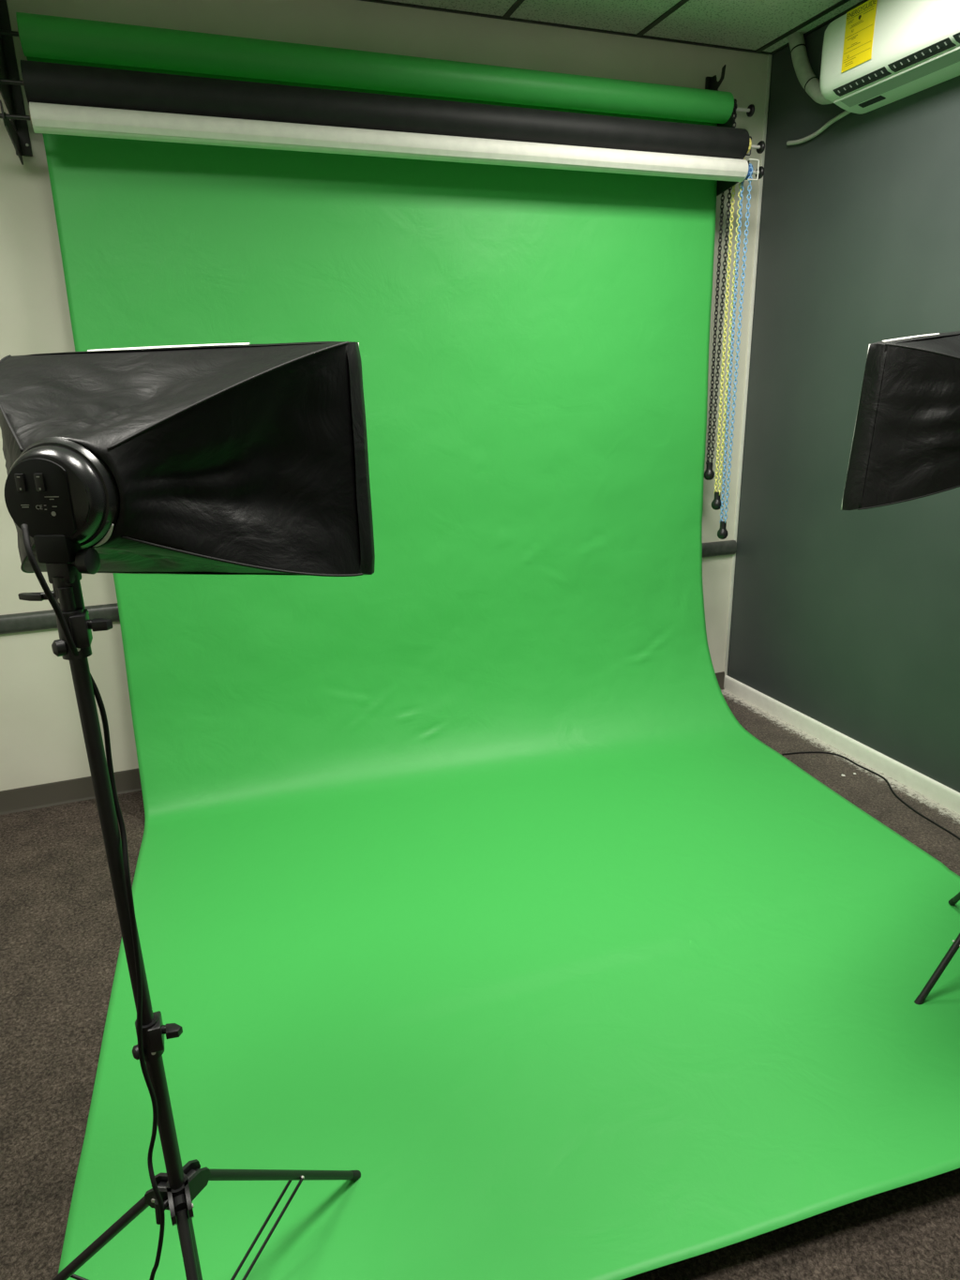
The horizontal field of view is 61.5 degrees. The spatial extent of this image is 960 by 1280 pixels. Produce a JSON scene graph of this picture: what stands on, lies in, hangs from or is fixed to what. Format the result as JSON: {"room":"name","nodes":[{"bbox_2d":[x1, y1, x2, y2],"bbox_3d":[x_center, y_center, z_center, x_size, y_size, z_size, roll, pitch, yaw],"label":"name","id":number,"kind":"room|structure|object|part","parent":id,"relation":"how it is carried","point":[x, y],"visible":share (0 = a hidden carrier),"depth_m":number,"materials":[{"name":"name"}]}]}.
{"room":"studio","nodes":[
{"label":"studio","id":0,"kind":"room"},
{"bbox_2d":[0,0,768,791],"bbox_3d":[-1.193,-0.863,3.283,5.400,3.067,0.100,-8,19,-19],"label":"wall","id":1,"kind":"structure","parent":0,"point":[42,740],"depth_m":3.27,"materials":[{"name":"beige paint"}]},
{"bbox_2d":[0,0,32,165],"bbox_3d":[-1.539,-1.864,2.607,0.050,0.519,0.321,-8,19,-19],"label":"wall bracket","id":2,"kind":"object","parent":1,"relation":"attached to","point":[18,131],"visible":0.99,"depth_m":2.72,"materials":[{"name":"black metal"}]},
{"bbox_3d":[-1.561,-1.934,2.611,0.004,0.360,0.238,-8,19,-19],"label":"plate","id":3,"kind":"part","parent":2,"relation":"part of","materials":[{"name":"black metal"}]},
{"bbox_2d":[0,671,724,814],"bbox_3d":[-1.146,0.566,3.676,5.382,0.102,0.013,-8,19,-19],"label":"baseboard","id":4,"kind":"structure","parent":1,"relation":"attached to","point":[71,790],"depth_m":3.45,"materials":[{"name":"grey plastic"}]},
{"bbox_2d":[0,540,737,634],"bbox_3d":[-1.161,-0.156,3.442,5.386,0.077,0.025,-8,19,-19],"label":"trim","id":5,"kind":"structure","parent":1,"relation":"attached to","point":[42,620],"depth_m":3.24,"materials":[{"name":"grey plastic"}]},
{"bbox_2d":[705,64,749,196],"bbox_3d":[1.084,-2.217,3.515,0.050,0.519,0.321,-8,19,-19],"label":"wall bracket","id":6,"kind":"object","parent":1,"relation":"attached to","point":[711,82],"visible":0.22,"depth_m":3.55,"materials":[{"name":"black metal"}]},
{"bbox_2d":[0,102,764,181],"bbox_3d":[-0.176,-1.832,3.006,2.972,0.084,0.083,-8,19,-19],"label":"roll","id":7,"kind":"object","parent":6,"relation":"hanging from","point":[48,118],"visible":1,"depth_m":2.89,"materials":[{"name":"paper"}]},
{"bbox_3d":[-1.486,-1.655,2.553,0.146,0.013,0.014,-8,19,-19],"label":"support rod","id":8,"kind":"part","parent":7,"relation":"part of","materials":[{"name":"black"}]},
{"bbox_2d":[717,163,752,539],"bbox_3d":[1.163,-1.267,3.698,0.058,1.625,0.053,8,20,28],"label":"pull chain","id":9,"kind":"object","parent":7,"relation":"hanging from","point":[722,533],"visible":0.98,"depth_m":3.69,"materials":[{"name":"blue plastic"}]},
{"bbox_3d":[1.208,-2.017,3.485,0.018,0.048,0.048,-8,19,-19],"label":"knob","id":10,"kind":"part","parent":7,"relation":"part of","materials":[{"name":"black plastic"}]},
{"bbox_2d":[0,60,765,159],"bbox_3d":[-0.181,-1.936,2.998,2.985,0.121,0.121,-8,19,-19],"label":"roll","id":11,"kind":"object","parent":6,"relation":"hanging from","point":[42,82],"visible":0.86,"depth_m":2.86,"materials":[{"name":"paper"}]},
{"bbox_3d":[-1.500,-1.759,2.542,0.140,0.013,0.014,-8,19,-19],"label":"support rod","id":12,"kind":"part","parent":11,"relation":"part of","materials":[{"name":"black metal"}]},
{"bbox_2d":[711,156,745,510],"bbox_3d":[1.139,-1.408,3.712,0.058,1.615,0.053,8,20,28],"label":"pull chain","id":13,"kind":"object","parent":11,"relation":"hanging from","point":[716,503],"visible":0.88,"depth_m":3.75,"materials":[{"name":"yellow plastic"}]},
{"bbox_3d":[1.153,-2.115,3.459,0.108,0.013,0.014,-8,19,-19],"label":"support rod","id":14,"kind":"part","parent":11,"relation":"part of","materials":[{"name":"silver metal"}]},
{"bbox_3d":[1.210,-2.123,3.479,0.018,0.048,0.048,-8,19,-19],"label":"knob","id":15,"kind":"part","parent":11,"relation":"part of","materials":[{"name":"black plastic"}]},
{"bbox_2d":[0,12,959,1279],"bbox_3d":[0.260,-0.481,2.322,3.005,2.848,2.684,-8,19,-19],"label":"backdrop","id":16,"kind":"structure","parent":6,"relation":"hanging from","point":[468,881],"depth_m":2.96,"materials":[{"name":"green paper"}]},
{"bbox_3d":[-1.546,-1.957,2.599,0.140,0.013,0.014,-8,19,-19],"label":"support rod","id":17,"kind":"part","parent":16,"relation":"part of","materials":[{"name":"black metal"}]},
{"bbox_2d":[51,586,361,1279],"bbox_3d":[-0.504,0.640,1.176,0.711,1.433,0.654,-8,19,-19],"label":"stand","id":18,"kind":"object","parent":16,"relation":"on","point":[177,1187],"visible":0.94,"depth_m":1.26,"materials":[{"name":"black metal"}]},
{"bbox_3d":[-0.547,0.011,1.049,0.014,0.022,0.022,-14,21,-35],"label":"clamp knob","id":19,"kind":"part","parent":18,"relation":"part of","materials":[{"name":"black plastic"}]},
{"bbox_2d":[20,524,165,1279],"bbox_3d":[-0.649,0.660,0.981,0.052,1.522,0.665,7,20,26],"label":"power cord","id":20,"kind":"object","parent":18,"relation":"hanging from","point":[24,527],"visible":0.99,"depth_m":1.15,"materials":[{"name":"black plastic"}]},
{"bbox_3d":[-0.499,-0.019,1.054,0.037,0.014,0.022,-1,18,2],"label":"wing knob","id":21,"kind":"part","parent":18,"relation":"part of","materials":[{"name":"black plastic"}]},
{"bbox_3d":[-0.719,1.107,1.426,0.378,0.394,0.018,0,18,4],"label":"leg","id":22,"kind":"part","parent":18,"relation":"part of","materials":[{"name":"black metal"}]},
{"bbox_3d":[-0.528,0.636,1.246,0.014,0.022,0.022,-14,21,-35],"label":"clamp knob","id":23,"kind":"part","parent":18,"relation":"part of","materials":[{"name":"black plastic"}]},
{"bbox_3d":[-0.523,0.940,1.337,0.013,0.043,0.031,14,23,40],"label":"hub knob","id":24,"kind":"part","parent":18,"relation":"part of","materials":[{"name":"black plastic"}]},
{"bbox_3d":[-0.480,0.606,1.250,0.037,0.014,0.022,-1,18,2],"label":"wing knob","id":25,"kind":"part","parent":18,"relation":"part of","materials":[{"name":"black plastic"}]},
{"bbox_2d":[0,341,375,609],"bbox_3d":[-0.523,-0.245,1.217,0.622,0.390,0.454,1,18,7],"label":"softbox","id":26,"kind":"object","parent":18,"relation":"attached to","point":[221,459],"visible":0.95,"depth_m":1.18,"materials":[{"name":"black fabric"}]},
{"bbox_2d":[14,473,27,491],"bbox_3d":[-0.570,-0.195,1.001,0.012,0.022,0.004,1,18,7],"label":"rocker switch","id":27,"kind":"object","parent":26,"relation":"attached to","point":[20,479],"depth_m":1.00,"materials":[{"name":"grey plastic"}]},
{"bbox_3d":[-0.580,-0.058,1.056,0.051,0.012,0.016,-1,18,0],"label":"socket lever","id":28,"kind":"part","parent":26,"relation":"part of","materials":[{"name":"black plastic"}]},
{"bbox_2d":[33,473,45,491],"bbox_3d":[-0.544,-0.195,0.998,0.012,0.022,0.004,1,18,7],"label":"rocker switch","id":29,"kind":"object","parent":26,"relation":"attached to","point":[39,479],"depth_m":1.00,"materials":[{"name":"grey plastic"}]},
{"bbox_3d":[-0.552,-0.174,1.010,0.088,0.104,0.005,1,18,7],"label":"plate","id":30,"kind":"part","parent":26,"relation":"part of","materials":[{"name":"black plastic"}]},
{"bbox_2d":[45,563,85,609],"bbox_3d":[-0.541,-0.073,1.056,0.033,0.085,0.033,1,18,7],"label":"socket","id":31,"kind":"object","parent":26,"relation":"attached to","point":[60,575],"depth_m":1.04,"materials":[{"name":"black plastic"}]},
{"bbox_3d":[-0.512,-0.102,1.043,0.028,0.034,0.034,1,18,7],"label":"tilt knob","id":32,"kind":"part","parent":26,"relation":"part of","materials":[{"name":"black plastic"}]},
{"bbox_3d":[-0.404,1.163,1.224,0.018,0.394,0.378,-10,19,-25],"label":"leg","id":33,"kind":"part","parent":18,"relation":"part of","materials":[{"name":"black metal"}]},
{"bbox_3d":[-0.379,1.049,1.583,0.018,0.394,0.378,10,21,32],"label":"leg","id":34,"kind":"part","parent":18,"relation":"part of","materials":[{"name":"black metal"}]},
{"bbox_2d":[704,99,737,480],"bbox_3d":[1.112,-1.568,3.748,0.058,1.630,0.053,8,20,28],"label":"pull chain","id":35,"kind":"object","parent":16,"relation":"hanging from","point":[709,474],"visible":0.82,"depth_m":3.78,"materials":[{"name":"black plastic"}]},
{"bbox_3d":[1.119,-2.315,3.521,0.135,0.013,0.014,-8,19,-19],"label":"support rod","id":36,"kind":"part","parent":16,"relation":"part of","materials":[{"name":"silver metal"}]},
{"bbox_3d":[1.189,-2.324,3.545,0.018,0.048,0.048,-8,19,-19],"label":"knob","id":37,"kind":"part","parent":16,"relation":"part of","materials":[{"name":"black plastic"}]},
{"bbox_2d":[914,891,959,1004],"bbox_3d":[1.416,0.296,2.113,0.520,1.433,0.586,-8,19,-19],"label":"stand","id":38,"kind":"object","parent":16,"relation":"on","point":[956,945],"visible":0.97,"depth_m":2.22,"materials":[{"name":"black metal"}]},
{"bbox_2d":[841,331,959,510],"bbox_3d":[1.305,-0.569,2.063,0.619,0.449,0.454,-15,22,-37],"label":"softbox","id":39,"kind":"object","parent":38,"relation":"attached to","point":[906,445],"visible":1,"depth_m":1.99,"materials":[{"name":"black fabric"}]},
{"bbox_2d":[841,344,870,510],"bbox_3d":[1.167,-0.618,2.224,0.611,0.447,0.019,-15,22,-37],"label":"diffuser","id":40,"kind":"object","parent":39,"relation":"attached to","point":[866,376],"depth_m":2.05,"materials":[{"name":"white fabric"}]},
{"bbox_3d":[1.335,0.803,2.222,0.305,0.395,0.018,-9,19,-21],"label":"leg","id":41,"kind":"part","parent":38,"relation":"part of","materials":[{"name":"black metal"}]},
{"bbox_3d":[1.527,0.724,2.459,0.018,0.395,0.305,1,18,8],"label":"leg","id":42,"kind":"part","parent":38,"relation":"part of","materials":[{"name":"black metal"}]},
{"bbox_3d":[1.060,-2.241,3.559,0.004,0.400,0.188,-8,19,-19],"label":"plate","id":43,"kind":"part","parent":6,"relation":"part of","materials":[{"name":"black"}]},
{"bbox_2d":[724,54,772,676],"bbox_3d":[1.347,-1.221,4.097,0.018,2.984,0.006,-8,19,-19],"label":"trim","id":44,"kind":"structure","parent":1,"relation":"attached to","point":[769,67],"depth_m":4.03,"materials":[{"name":"white paint"}]},
{"bbox_2d":[0,689,959,1279],"bbox_3d":[-0.167,1.405,1.197,5.400,0.050,5.600,-8,19,-19],"label":"floor","id":45,"kind":"structure","parent":0,"point":[61,935],"depth_m":2.19,"materials":[{"name":"carpet"}]},
{"bbox_2d":[782,751,959,840],"bbox_3d":[1.710,0.683,3.235,0.259,0.008,1.206,-7,18,-17],"label":"power cord","id":46,"kind":"object","parent":45,"relation":"on","point":[884,778],"visible":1,"depth_m":3.48,"materials":[{"name":"black plastic"}]},
{"bbox_2d":[359,0,868,55],"bbox_3d":[-0.241,-1.571,0.256,5.600,0.060,5.800,-8,19,-19],"label":"ceiling","id":47,"kind":"structure","parent":0,"point":[750,24],"depth_m":3.24,"materials":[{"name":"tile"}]},
{"bbox_2d":[787,30,833,105],"bbox_3d":[1.405,-2.390,3.357,0.068,0.348,0.376,-7,18,-17],"label":"pipe","id":48,"kind":"object","parent":47,"relation":"attached to","point":[810,82],"visible":0.8,"depth_m":3.41,"materials":[{"name":"white plastic"}]},
{"bbox_2d":[727,13,959,792],"bbox_3d":[2.357,-0.441,1.664,0.100,3.067,5.700,-8,19,-19],"label":"wall","id":49,"kind":"structure","parent":0,"point":[848,620],"depth_m":3.52,"materials":[{"name":"paint"}]},
{"bbox_2d":[723,675,959,813],"bbox_3d":[2.356,1.005,2.050,0.016,0.078,5.600,-8,19,-19],"label":"baseboard","id":50,"kind":"structure","parent":49,"relation":"attached to","point":[944,795],"depth_m":3.71,"materials":[{"name":"white paint"}]},
{"bbox_2d":[820,0,959,114],"bbox_3d":[1.567,-2.126,2.796,0.219,0.300,0.860,-8,19,-19],"label":"air conditioner","id":51,"kind":"object","parent":49,"relation":"attached to","point":[879,53],"visible":1,"depth_m":2.89,"materials":[{"name":"white plastic"}]},
{"bbox_2d":[786,110,850,145],"bbox_3d":[1.447,-2.171,3.416,0.019,0.062,0.428,-7,18,-17],"label":"hose","id":52,"kind":"object","parent":51,"relation":"attached to","point":[844,113],"visible":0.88,"depth_m":3.43,"materials":[{"name":"white plastic"}]},
{"bbox_2d":[858,95,886,107],"bbox_3d":[1.509,-2.072,3.108,0.027,0.010,0.110,-8,19,-19],"label":"vent","id":53,"kind":"object","parent":51,"relation":"attached to","point":[873,100],"depth_m":3.11,"materials":[{"name":"black plastic"}]}
]}

